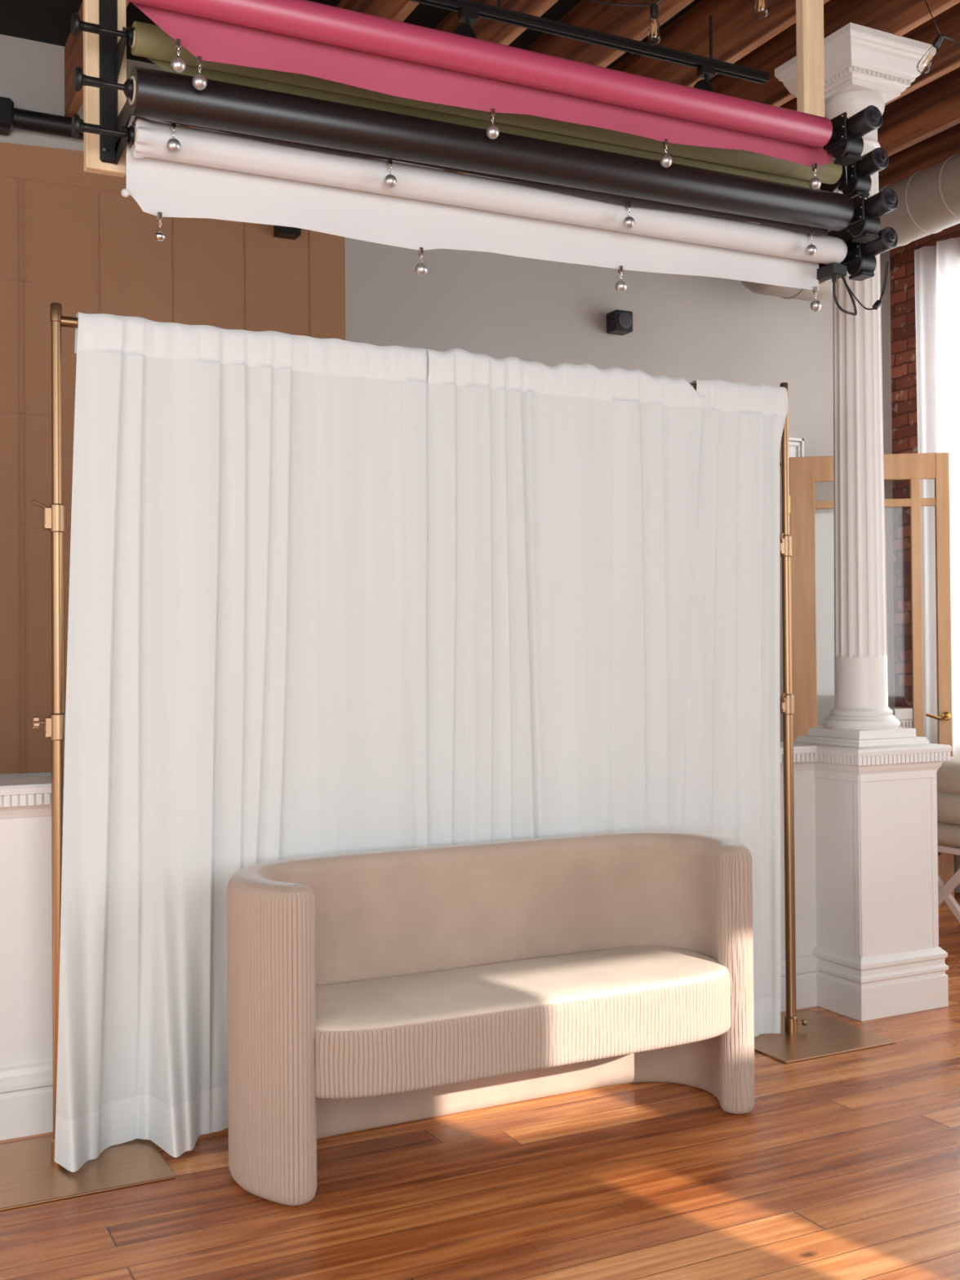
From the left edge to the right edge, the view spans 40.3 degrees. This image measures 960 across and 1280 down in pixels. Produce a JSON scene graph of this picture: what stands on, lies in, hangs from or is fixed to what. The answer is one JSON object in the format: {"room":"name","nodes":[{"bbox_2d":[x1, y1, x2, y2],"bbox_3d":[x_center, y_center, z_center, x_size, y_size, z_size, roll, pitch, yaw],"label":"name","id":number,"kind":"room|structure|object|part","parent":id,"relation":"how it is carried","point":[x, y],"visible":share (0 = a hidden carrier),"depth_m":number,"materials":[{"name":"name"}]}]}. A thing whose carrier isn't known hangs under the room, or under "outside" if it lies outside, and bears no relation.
{"room":"studio","nodes":[
{"label":"studio","id":0,"kind":"room"},
{"bbox_2d":[0,0,701,68],"bbox_3d":[0.686,-2.749,2.457,8.845,0.100,8.700,0,-1,-27],"label":"ceiling","id":1,"kind":"structure","parent":0,"point":[46,21],"depth_m":5.58,"materials":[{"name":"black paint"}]},
{"bbox_2d":[64,0,128,117],"bbox_3d":[-0.349,-2.523,2.884,0.042,0.323,6.598,0,-1,-27],"label":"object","id":2,"kind":"structure","parent":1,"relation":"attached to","point":[73,47],"depth_m":5.66,"materials":[{"name":"brown wood"}]},
{"bbox_2d":[83,0,131,177],"bbox_3d":[-0.947,-1.965,3.393,0.107,1.419,0.320,0,-1,-27],"label":"board","id":3,"kind":"object","parent":1,"relation":"hanging from","point":[104,55],"visible":0.93,"depth_m":3.48,"materials":[{"name":"brown wood"}]},
{"bbox_2d":[71,113,135,144],"bbox_3d":[-0.953,-1.308,3.369,0.184,0.058,0.058,0,-1,-27],"label":"rod","id":4,"kind":"object","parent":3,"relation":"attached to","point":[77,126],"visible":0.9,"depth_m":3.34,"materials":[{"name":"black metal"}]},
{"bbox_3d":[-0.951,-1.308,3.370,0.178,0.023,0.023,0,-1,-27],"label":"rod","id":5,"kind":"part","parent":4,"relation":"part of","materials":[{"name":"black metal"}]},
{"bbox_2d":[71,12,135,45],"bbox_3d":[-0.956,-1.567,3.371,0.182,0.058,0.058,0,-1,-27],"label":"rod","id":6,"kind":"object","parent":3,"relation":"attached to","point":[77,25],"visible":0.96,"depth_m":3.35,"materials":[{"name":"black metal"}]},
{"bbox_3d":[-0.954,-1.567,3.372,0.176,0.023,0.023,0,-1,-27],"label":"rod","id":7,"kind":"part","parent":6,"relation":"part of","materials":[{"name":"black metal"}]},
{"bbox_2d":[73,66,133,98],"bbox_3d":[-0.917,-1.375,3.242,0.168,0.058,0.058,0,-1,-27],"label":"rod","id":8,"kind":"object","parent":3,"relation":"attached to","point":[80,79],"visible":0.88,"depth_m":3.22,"materials":[{"name":"black metal"}]},
{"bbox_3d":[-0.914,-1.375,3.244,0.162,0.023,0.023,0,-1,-27],"label":"rod","id":9,"kind":"part","parent":8,"relation":"part of","materials":[{"name":"black metal"}]},
{"bbox_2d":[128,66,853,235],"bbox_3d":[0.161,-1.387,3.791,2.316,0.143,0.129,0,-1,-27],"label":"paper roll","id":10,"kind":"object","parent":8,"relation":"attached to","point":[245,111],"visible":1,"depth_m":3.66,"materials":[{"name":"black paper"}]},
{"bbox_2d":[166,122,181,153],"bbox_3d":[-0.789,-1.297,3.372,0.037,0.084,0.037,0,-1,-27],"label":"clip","id":11,"kind":"object","parent":10,"relation":"attached to","point":[173,145],"visible":0.96,"depth_m":3.36,"materials":[{"name":"grey metal"}]},
{"bbox_2d":[383,157,396,188],"bbox_3d":[-0.250,-1.300,3.644,0.037,0.084,0.037,0,-1,-27],"label":"clip","id":12,"kind":"object","parent":10,"relation":"attached to","point":[389,180],"visible":1,"depth_m":3.63,"materials":[{"name":"grey metal"}]},
{"bbox_2d":[622,200,635,229],"bbox_3d":[0.454,-1.298,3.997,0.037,0.084,0.037,0,-1,-27],"label":"clip","id":13,"kind":"object","parent":10,"relation":"attached to","point":[628,222],"visible":1,"depth_m":3.99,"materials":[{"name":"grey metal"}]},
{"bbox_2d":[805,230,817,256],"bbox_3d":[1.092,-1.310,4.318,0.037,0.084,0.037,0,-1,-27],"label":"clip","id":14,"kind":"object","parent":10,"relation":"attached to","point":[811,250],"visible":1,"depth_m":4.31,"materials":[{"name":"grey metal"}]},
{"bbox_3d":[-0.991,-1.523,3.492,0.048,0.502,0.012,0,-1,-27],"label":"rail","id":15,"kind":"part","parent":3,"relation":"part of","materials":[{"name":"black metal"}]},
{"bbox_2d":[125,0,832,166],"bbox_3d":[0.149,-1.535,3.633,2.234,0.182,0.107,0,-1,-27],"label":"paper roll","id":16,"kind":"object","parent":3,"relation":"attached to","point":[374,53],"visible":0.99,"depth_m":3.54,"materials":[{"name":"pink paper"}]},
{"bbox_2d":[170,38,186,73],"bbox_3d":[-0.741,-1.435,3.215,0.037,0.084,0.037,0,-1,-27],"label":"clip","id":17,"kind":"object","parent":16,"relation":"hanging from","point":[178,64],"visible":1,"depth_m":3.21,"materials":[{"name":"grey metal"}]},
{"bbox_2d":[191,55,207,90],"bbox_3d":[-0.697,-1.409,3.252,0.037,0.084,0.037,0,-1,-27],"label":"clip","id":18,"kind":"object","parent":16,"relation":"attached to","point":[199,82],"visible":1,"depth_m":3.24,"materials":[{"name":"grey metal"}]},
{"bbox_2d":[485,108,499,139],"bbox_3d":[0.035,-1.428,3.620,0.037,0.084,0.037,0,-1,-27],"label":"clip","id":19,"kind":"object","parent":16,"relation":"attached to","point":[492,132],"visible":1,"depth_m":3.61,"materials":[{"name":"grey metal"}]},
{"bbox_2d":[659,138,672,167],"bbox_3d":[0.551,-1.443,3.879,0.037,0.084,0.037,0,-1,-27],"label":"clip","id":20,"kind":"object","parent":16,"relation":"attached to","point":[665,161],"visible":1,"depth_m":3.87,"materials":[{"name":"grey metal"}]},
{"bbox_2d":[808,162,821,189],"bbox_3d":[1.059,-1.465,4.135,0.037,0.084,0.037,0,-1,-27],"label":"clip","id":21,"kind":"object","parent":16,"relation":"attached to","point":[815,183],"visible":1,"depth_m":4.13,"materials":[{"name":"grey metal"}]},
{"bbox_2d":[120,115,847,290],"bbox_3d":[0.155,-1.247,3.930,2.410,0.238,0.112,0,-1,-27],"label":"paper roll","id":22,"kind":"object","parent":3,"relation":"attached to","point":[213,175],"visible":0.99,"depth_m":3.80,"materials":[{"name":"beige paper"}]},
{"bbox_2d":[155,211,164,241],"bbox_3d":[-0.848,-1.095,3.467,0.027,0.078,0.027,0,-1,-27],"label":"clip","id":23,"kind":"object","parent":22,"relation":"attached to","point":[159,235],"visible":1,"depth_m":3.46,"materials":[{"name":"silver metal"}]},
{"bbox_2d":[414,246,427,276],"bbox_3d":[-0.171,-1.101,3.808,0.037,0.084,0.037,0,-1,-27],"label":"clip","id":24,"kind":"object","parent":22,"relation":"attached to","point":[421,269],"visible":1,"depth_m":3.80,"materials":[{"name":"grey metal"}]},
{"bbox_2d":[615,265,626,292],"bbox_3d":[0.444,-1.135,4.117,0.037,0.084,0.037,0,-1,-27],"label":"clip","id":25,"kind":"object","parent":22,"relation":"attached to","point":[620,286],"visible":1,"depth_m":4.11,"materials":[{"name":"grey metal"}]},
{"bbox_2d":[810,286,821,311],"bbox_3d":[1.147,-1.165,4.471,0.037,0.084,0.037,0,-1,-27],"label":"clip","id":26,"kind":"object","parent":22,"relation":"attached to","point":[815,305],"visible":1,"depth_m":4.46,"materials":[{"name":"grey metal"}]},
{"bbox_2d":[130,21,842,189],"bbox_3d":[0.152,-1.570,3.937,2.372,0.124,0.099,0,-1,-27],"label":"paper roll","id":27,"kind":"object","parent":3,"relation":"attached to","point":[150,42],"visible":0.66,"depth_m":3.88,"materials":[{"name":"green paper"}]},
{"bbox_2d":[336,0,419,22],"bbox_3d":[0.509,-2.526,3.315,0.042,0.323,6.598,0,-1,-27],"label":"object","id":28,"kind":"structure","parent":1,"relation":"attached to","point":[396,10],"depth_m":5.01,"materials":[{"name":"brown wood"}]},
{"bbox_2d":[375,0,558,159],"bbox_3d":[0.911,-2.527,3.517,0.042,0.323,6.598,0,-1,-27],"label":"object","id":29,"kind":"structure","parent":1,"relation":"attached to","point":[486,29],"depth_m":5.13,"materials":[{"name":"brown wood"}]},
{"bbox_2d":[444,0,693,173],"bbox_3d":[1.313,-2.528,3.719,0.042,0.323,6.598,0,-1,-27],"label":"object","id":30,"kind":"structure","parent":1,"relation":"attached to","point":[633,23],"depth_m":5.29,"materials":[{"name":"brown wood"}]},
{"bbox_2d":[408,0,768,92],"bbox_3d":[-0.083,-2.164,4.458,2.665,0.372,0.107,0,-1,-27],"label":"track light","id":31,"kind":"object","parent":30,"relation":"hanging from","point":[468,11],"visible":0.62,"depth_m":4.70,"materials":[{"name":"black metal"}]},
{"bbox_2d":[589,0,663,6],"bbox_3d":[0.641,-2.265,4.456,0.804,0.198,0.044,-1,-1,22],"label":"cord","id":32,"kind":"object","parent":30,"relation":"hanging from","point":[596,1],"visible":1,"depth_m":4.50,"materials":[{"name":"black plastic"}]},
{"bbox_3d":[1.017,-2.249,4.133,0.165,0.254,0.215,0,-1,-27],"label":"cord","id":33,"kind":"object","parent":30,"relation":"hanging from","visible":0},
{"bbox_2d":[753,0,769,19],"bbox_3d":[0.900,-2.058,4.188,0.050,0.137,0.050,0,-1,-27],"label":"bulb","id":34,"kind":"object","parent":33,"relation":"hanging from","point":[762,3],"visible":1,"depth_m":4.19,"materials":[{"name":"clear glass"}]},
{"bbox_2d":[524,0,829,184],"bbox_3d":[1.715,-2.529,3.921,0.042,0.323,6.598,0,-1,-27],"label":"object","id":35,"kind":"structure","parent":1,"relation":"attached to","point":[736,32],"depth_m":5.37,"materials":[{"name":"brown wood"}]},
{"bbox_2d":[795,0,853,284],"bbox_3d":[1.228,-1.970,4.486,0.095,1.419,0.320,0,-1,-27],"label":"board","id":36,"kind":"object","parent":1,"relation":"hanging from","point":[809,13],"visible":0.3,"depth_m":4.59,"materials":[{"name":"brown wood"}]},
{"bbox_2d":[817,262,846,283],"bbox_3d":[1.189,-1.243,4.492,0.075,0.065,0.155,0,-1,-27],"label":"control box","id":37,"kind":"object","parent":36,"relation":"attached to","point":[833,271],"visible":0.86,"depth_m":4.44,"materials":[{"name":"black plastic"}]},
{"bbox_2d":[832,276,857,315],"bbox_3d":[1.236,-1.175,4.455,0.104,0.137,0.030,0,-1,-27],"label":"power cable","id":38,"kind":"object","parent":37,"relation":"hanging from","point":[839,307],"visible":1,"depth_m":4.46,"materials":[{"name":"black plastic"}]},
{"bbox_2d":[840,261,889,310],"bbox_3d":[1.315,-1.210,4.481,0.169,0.164,0.036,0,-1,0],"label":"power cable","id":39,"kind":"object","parent":37,"relation":"hanging from","point":[877,304],"visible":1,"depth_m":4.48,"materials":[{"name":"black plastic"}]},
{"bbox_2d":[823,105,882,166],"bbox_3d":[1.147,-1.572,4.069,0.132,0.138,0.201,0,-1,-27],"label":"motor","id":40,"kind":"object","parent":36,"relation":"attached to","point":[846,143],"visible":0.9,"depth_m":4.07,"materials":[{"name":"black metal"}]},
{"bbox_2d":[844,166,847,186],"bbox_3d":[1.203,-1.535,4.303,0.007,0.029,0.319,-1,-1,17],"label":"power cable","id":41,"kind":"object","parent":40,"relation":"attached to","point":[845,166],"visible":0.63,"depth_m":4.34,"materials":[{"name":"black plastic"}]},
{"bbox_2d":[837,147,888,198],"bbox_3d":[1.282,-1.582,4.440,0.132,0.138,0.201,0,-1,-27],"label":"motor","id":42,"kind":"object","parent":36,"relation":"attached to","point":[859,173],"visible":0.8,"depth_m":4.44,"materials":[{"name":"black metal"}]},
{"bbox_2d":[840,226,897,280],"bbox_3d":[1.305,-1.311,4.436,0.133,0.138,0.221,0,-1,-27],"label":"motor","id":43,"kind":"object","parent":36,"relation":"attached to","point":[860,261],"visible":0.86,"depth_m":4.45,"materials":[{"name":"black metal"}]},
{"bbox_2d":[845,187,898,244],"bbox_3d":[1.266,-1.391,4.283,0.132,0.138,0.201,0,-1,-27],"label":"motor","id":44,"kind":"object","parent":36,"relation":"attached to","point":[864,225],"visible":0.85,"depth_m":4.28,"materials":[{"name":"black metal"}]},
{"bbox_2d":[708,0,959,106],"bbox_3d":[2.113,-2.530,4.121,0.042,0.323,6.598,0,-1,-27],"label":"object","id":45,"kind":"structure","parent":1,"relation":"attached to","point":[895,17],"depth_m":5.41,"materials":[{"name":"brown wood"}]},
{"bbox_2d":[924,0,959,45],"bbox_3d":[1.897,-2.178,4.708,0.694,0.354,0.239,0,-1,-7],"label":"cord","id":46,"kind":"object","parent":45,"relation":"hanging from","point":[945,37],"visible":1,"depth_m":4.57,"materials":[{"name":"black plastic"}]},
{"bbox_2d":[916,33,944,74],"bbox_3d":[1.574,-2.046,4.573,0.093,0.125,0.050,-1,-1,16],"label":"bulb","id":47,"kind":"object","parent":46,"relation":"hanging from","point":[940,38],"visible":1,"depth_m":4.56,"materials":[{"name":"clear glass"}]},
{"bbox_3d":[1.566,-2.028,4.573,0.050,0.097,0.050,22,15,-25],"label":"bulb glass","id":48,"kind":"part","parent":47,"relation":"part of","materials":[{"name":"clear glass"}]},
{"bbox_2d":[932,33,944,48],"bbox_3d":[1.597,-2.086,4.557,0.028,0.042,0.028,22,15,-25],"label":"socket","id":49,"kind":"object","parent":47,"relation":"attached to","point":[940,38],"depth_m":4.55,"materials":[{"name":"black plastic"}]},
{"bbox_2d":[725,66,959,222],"bbox_3d":[2.881,-2.532,4.507,0.042,0.323,6.598,0,-1,-27],"label":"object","id":50,"kind":"structure","parent":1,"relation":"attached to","point":[933,108],"depth_m":6.11,"materials":[{"name":"brown wood"}]},
{"bbox_2d":[741,154,959,301],"bbox_3d":[2.785,-2.098,5.010,0.605,0.390,5.195,0,-1,-27],"label":"air duct","id":51,"kind":"object","parent":50,"relation":"hanging from","point":[929,198],"visible":0.38,"depth_m":6.19,"materials":[{"name":"white metal"}]},
{"bbox_2d":[779,2,959,117],"bbox_3d":[2.484,-2.531,4.307,0.042,0.323,6.598,0,-1,-27],"label":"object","id":52,"kind":"structure","parent":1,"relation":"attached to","point":[947,59],"depth_m":5.42,"materials":[{"name":"brown wood"}]},
{"bbox_2d":[878,123,959,190],"bbox_3d":[3.279,-2.533,4.707,0.042,0.323,6.598,0,-1,-27],"label":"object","id":53,"kind":"structure","parent":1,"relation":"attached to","point":[938,148],"depth_m":6.69,"materials":[{"name":"brown wood"}]},
{"bbox_2d":[0,742,818,1140],"bbox_3d":[-1.375,0.939,3.921,6.060,1.030,0.255,0,-1,-27],"label":"wainscoting","id":54,"kind":"structure","parent":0,"point":[26,1073],"depth_m":3.87,"materials":[{"name":"white paint"}]},
{"bbox_3d":[-1.336,1.351,3.845,6.060,0.205,0.034,0,-1,-27],"label":"baseboard","id":55,"kind":"part","parent":54,"relation":"part of","materials":[{"name":"white paint"}]},
{"bbox_3d":[-1.378,0.477,3.925,6.060,0.105,0.255,0,-1,-27],"label":"cornice","id":56,"kind":"part","parent":54,"relation":"part of","materials":[{"name":"white paint"}]},
{"bbox_2d":[0,34,894,778],"bbox_3d":[-1.194,-0.582,6.208,8.845,4.120,0.150,0,-1,-27],"label":"wall","id":57,"kind":"structure","parent":0,"point":[499,306],"depth_m":7.08,"materials":[{"name":"grey paint"}]},
{"bbox_2d":[0,96,128,139],"bbox_3d":[-2.503,-2.256,5.414,3.400,0.130,0.120,0,-1,-27],"label":"pole","id":58,"kind":"object","parent":57,"relation":"attached to","point":[11,117],"visible":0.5,"depth_m":5.66,"materials":[{"name":"black plastic"}]},
{"bbox_2d":[0,142,345,773],"bbox_3d":[-2.703,-0.832,5.364,4.590,2.825,0.008,0,-1,-27],"label":"wall panel","id":59,"kind":"object","parent":57,"relation":"attached to","point":[69,237],"visible":0.34,"depth_m":5.80,"materials":[{"name":"brown wood"}]},
{"bbox_2d":[273,225,301,239],"bbox_3d":[-0.918,-1.972,6.227,0.110,0.105,0.098,0,-1,-27],"label":"wall speaker","id":60,"kind":"object","parent":59,"relation":"attached to","point":[283,232],"visible":0.52,"depth_m":6.20,"materials":[{"name":"black plastic"}]},
{"bbox_2d":[606,309,632,335],"bbox_3d":[0.750,-1.709,7.050,0.110,0.110,0.122,0,-1,-27],"label":"wall speaker","id":61,"kind":"object","parent":57,"relation":"attached to","point":[620,322],"visible":1,"depth_m":7.01,"materials":[{"name":"black plastic"}]},
{"bbox_2d":[779,437,804,466],"bbox_3d":[1.823,-1.096,7.636,0.170,0.170,0.022,0,-1,-27],"label":"square frame","id":62,"kind":"object","parent":57,"relation":"attached to","point":[793,447],"visible":0.34,"depth_m":7.64,"materials":[{"name":"white paint"}]},
{"bbox_2d":[788,452,954,897],"bbox_3d":[2.221,0.202,7.438,0.885,2.516,0.099,-1,-1,9],"label":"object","id":63,"kind":"structure","parent":57,"relation":"in","point":[804,472],"depth_m":7.43,"materials":[{"name":"brown wood"}]},
{"bbox_3d":[2.193,0.234,7.471,0.528,1.978,0.006,-1,-1,9],"label":"glass pane","id":64,"kind":"part","parent":63,"relation":"part of","materials":[{"name":"clear glass"}]},
{"bbox_3d":[2.549,0.231,7.414,0.079,1.978,0.006,-1,-1,9],"label":"glass pane","id":65,"kind":"part","parent":63,"relation":"part of","materials":[{"name":"clear glass"}]},
{"bbox_3d":[2.577,0.430,7.357,0.144,0.052,0.059,-1,-1,9],"label":"lever handle","id":66,"kind":"part","parent":63,"relation":"part of","materials":[{"name":"gold metal"}]},
{"bbox_2d":[0,893,959,1279],"bbox_3d":[0.720,1.481,2.410,8.845,0.120,8.700,0,-1,-27],"label":"floor","id":67,"kind":"structure","parent":0,"point":[846,1166],"depth_m":3.37,"materials":[{"name":"brown wood"}]},
{"bbox_2d":[0,302,896,1210],"bbox_3d":[-0.001,0.250,4.199,3.078,2.391,0.460,0,-1,-27],"label":"stand","id":68,"kind":"object","parent":67,"relation":"on","point":[29,1173],"visible":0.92,"depth_m":3.65,"materials":[{"name":"brown metal"}]},
{"bbox_3d":[-1.223,0.230,3.635,0.038,0.034,0.034,0,-1,-27],"label":"clamp knob","id":69,"kind":"part","parent":68,"relation":"part of","materials":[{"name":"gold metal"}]},
{"bbox_3d":[-1.222,-0.375,3.629,0.015,0.025,0.048,-1,-1,39],"label":"clamp lever","id":70,"kind":"part","parent":68,"relation":"part of","materials":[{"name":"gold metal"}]},
{"bbox_3d":[-1.143,1.445,3.607,0.500,0.006,0.460,0,-1,-27],"label":"plate","id":71,"kind":"part","parent":68,"relation":"part of","materials":[{"name":"brown metal"}]},
{"bbox_2d":[54,311,432,1172],"bbox_3d":[-0.613,0.254,3.854,1.236,2.368,0.216,0,-1,-27],"label":"panel","id":72,"kind":"object","parent":68,"relation":"hanging from","point":[247,679],"visible":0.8,"depth_m":3.81,"materials":[{"name":"white fabric"}]},
{"bbox_2d":[426,348,705,846],"bbox_3d":[0.312,0.248,4.385,1.095,2.376,0.071,0,-1,-27],"label":"panel","id":73,"kind":"object","parent":68,"relation":"hanging from","point":[562,498],"visible":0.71,"depth_m":4.35,"materials":[{"name":"white fabric"}]},
{"bbox_2d":[680,379,787,1036],"bbox_3d":[0.862,0.251,4.668,0.612,2.366,0.058,0,-1,-27],"label":"panel","id":74,"kind":"object","parent":68,"relation":"hanging from","point":[731,773],"visible":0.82,"depth_m":4.69,"materials":[{"name":"white fabric"}]},
{"bbox_3d":[1.105,-0.375,4.794,0.018,0.039,0.025,0,-1,2],"label":"clamp lever","id":75,"kind":"part","parent":68,"relation":"part of","materials":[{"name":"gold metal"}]},
{"bbox_3d":[1.110,0.210,4.788,0.018,0.039,0.025,0,-1,2],"label":"clamp lever","id":76,"kind":"part","parent":68,"relation":"part of","materials":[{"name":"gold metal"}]},
{"bbox_3d":[1.161,1.439,4.764,0.500,0.006,0.460,0,-1,-27],"label":"plate","id":77,"kind":"part","parent":68,"relation":"part of","materials":[{"name":"brown metal"}]},
{"bbox_2d":[226,831,755,1205],"bbox_3d":[0.070,1.036,3.846,1.640,0.808,0.574,0,-1,-27],"label":"loveseat","id":78,"kind":"object","parent":67,"relation":"on","point":[369,989],"visible":1,"depth_m":3.83,"materials":[{"name":"beige fabric"}]},
{"bbox_2d":[315,946,728,1032],"bbox_3d":[0.092,0.993,3.801,1.392,0.027,0.459,0,-1,-27],"label":"seat cushion","id":79,"kind":"object","parent":78,"relation":"on","point":[446,993],"depth_m":3.75,"materials":[{"name":"beige fabric"}]},
{"bbox_2d":[774,22,951,1021],"bbox_3d":[1.526,-0.454,5.268,0.484,3.797,0.484,0,-1,-27],"label":"fluted column","id":80,"kind":"structure","parent":67,"relation":"on","point":[877,953],"depth_m":5.14,"materials":[{"name":"white paint"}]},
{"bbox_3d":[1.532,0.332,5.259,0.352,0.126,0.352,0,-1,-27],"label":"moulding","id":81,"kind":"part","parent":80,"relation":"part of","materials":[{"name":"white paint"}]},
{"bbox_3d":[1.534,0.457,5.258,0.484,0.136,0.484,0,-1,-27],"label":"cornice","id":82,"kind":"part","parent":80,"relation":"part of","materials":[{"name":"white paint"}]},
{"bbox_3d":[1.541,1.329,5.248,0.452,0.231,0.452,0,-1,-27],"label":"baseboard","id":83,"kind":"part","parent":80,"relation":"part of","materials":[{"name":"white paint"}]},
{"bbox_2d":[888,706,912,728],"bbox_3d":[2.482,0.935,7.803,0.250,1.060,0.250,0,-1,-27],"label":"pedestal","id":84,"kind":"object","parent":67,"relation":"on","point":[904,714],"visible":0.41,"depth_m":7.68,"materials":[{"name":"white paint"}]},
{"bbox_2d":[936,755,959,922],"bbox_3d":[2.478,1.013,6.459,0.665,0.884,0.547,0,-1,-27],"label":"folding chair","id":85,"kind":"object","parent":67,"relation":"on","point":[948,775],"visible":0.41,"depth_m":6.26,"materials":[{"name":"beige wood"}]},
{"bbox_2d":[936,755,959,825],"bbox_3d":[2.475,0.740,6.459,0.631,0.339,0.434,0,-1,-27],"label":"cushion","id":86,"kind":"object","parent":85,"relation":"on","point":[948,777],"depth_m":6.26,"materials":[{"name":"fabric"}]},
{"bbox_2d":[937,822,959,847],"bbox_3d":[2.477,0.938,6.460,0.665,0.121,0.547,0,-1,-27],"label":"seat cushion","id":87,"kind":"object","parent":85,"relation":"on","point":[948,833],"depth_m":6.24,"materials":[{"name":"fabric"}]},
{"bbox_3d":[2.477,1.006,6.457,0.620,0.040,0.500,0,-1,-27],"label":"seat frame","id":88,"kind":"part","parent":85,"relation":"part of","materials":[{"name":"beige wood"}]},
{"bbox_3d":[2.234,1.232,6.326,0.028,0.446,0.455,0,-1,-27],"label":"leg","id":89,"kind":"part","parent":85,"relation":"part of","materials":[{"name":"beige wood"}]},
{"bbox_3d":[2.259,1.232,6.348,0.028,0.446,0.455,0,-1,-27],"label":"leg","id":90,"kind":"part","parent":85,"relation":"part of","materials":[{"name":"beige wood"}]},
{"bbox_2d":[647,3,662,45],"bbox_3d":[0.595,-2.103,4.472,0.050,0.137,0.050,0,-1,-27],"label":"bulb","id":91,"kind":"object","parent":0,"point":[654,7],"visible":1,"depth_m":4.47,"materials":[{"name":"clear glass"}]},
{"bbox_2d":[649,3,657,18],"bbox_3d":[0.595,-2.150,4.473,0.028,0.042,0.028,0,-1,-27],"label":"socket","id":92,"kind":"object","parent":91,"relation":"attached to","point":[654,7],"depth_m":4.46,"materials":[{"name":"black plastic"}]},
{"bbox_3d":[0.596,-2.083,4.472,0.050,0.097,0.050,0,-1,-27],"label":"bulb glass","id":93,"kind":"part","parent":91,"relation":"part of","materials":[{"name":"clear glass"}]},
{"bbox_2d":[889,222,959,893],"bbox_3d":[5.102,-0.652,4.532,1.500,4.120,8.500,0,-1,-27],"label":"wall","id":94,"kind":"structure","parent":0,"point":[902,278],"depth_m":7.92,"materials":[{"name":"red brick"}]},
{"bbox_2d":[914,237,959,893],"bbox_3d":[3.212,-0.445,6.467,0.080,3.740,2.860,0,-1,-27],"label":"sheer curtain","id":95,"kind":"object","parent":94,"relation":"hanging from","point":[936,268],"visible":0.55,"depth_m":7.61,"materials":[{"name":"white fabric"}]}
]}

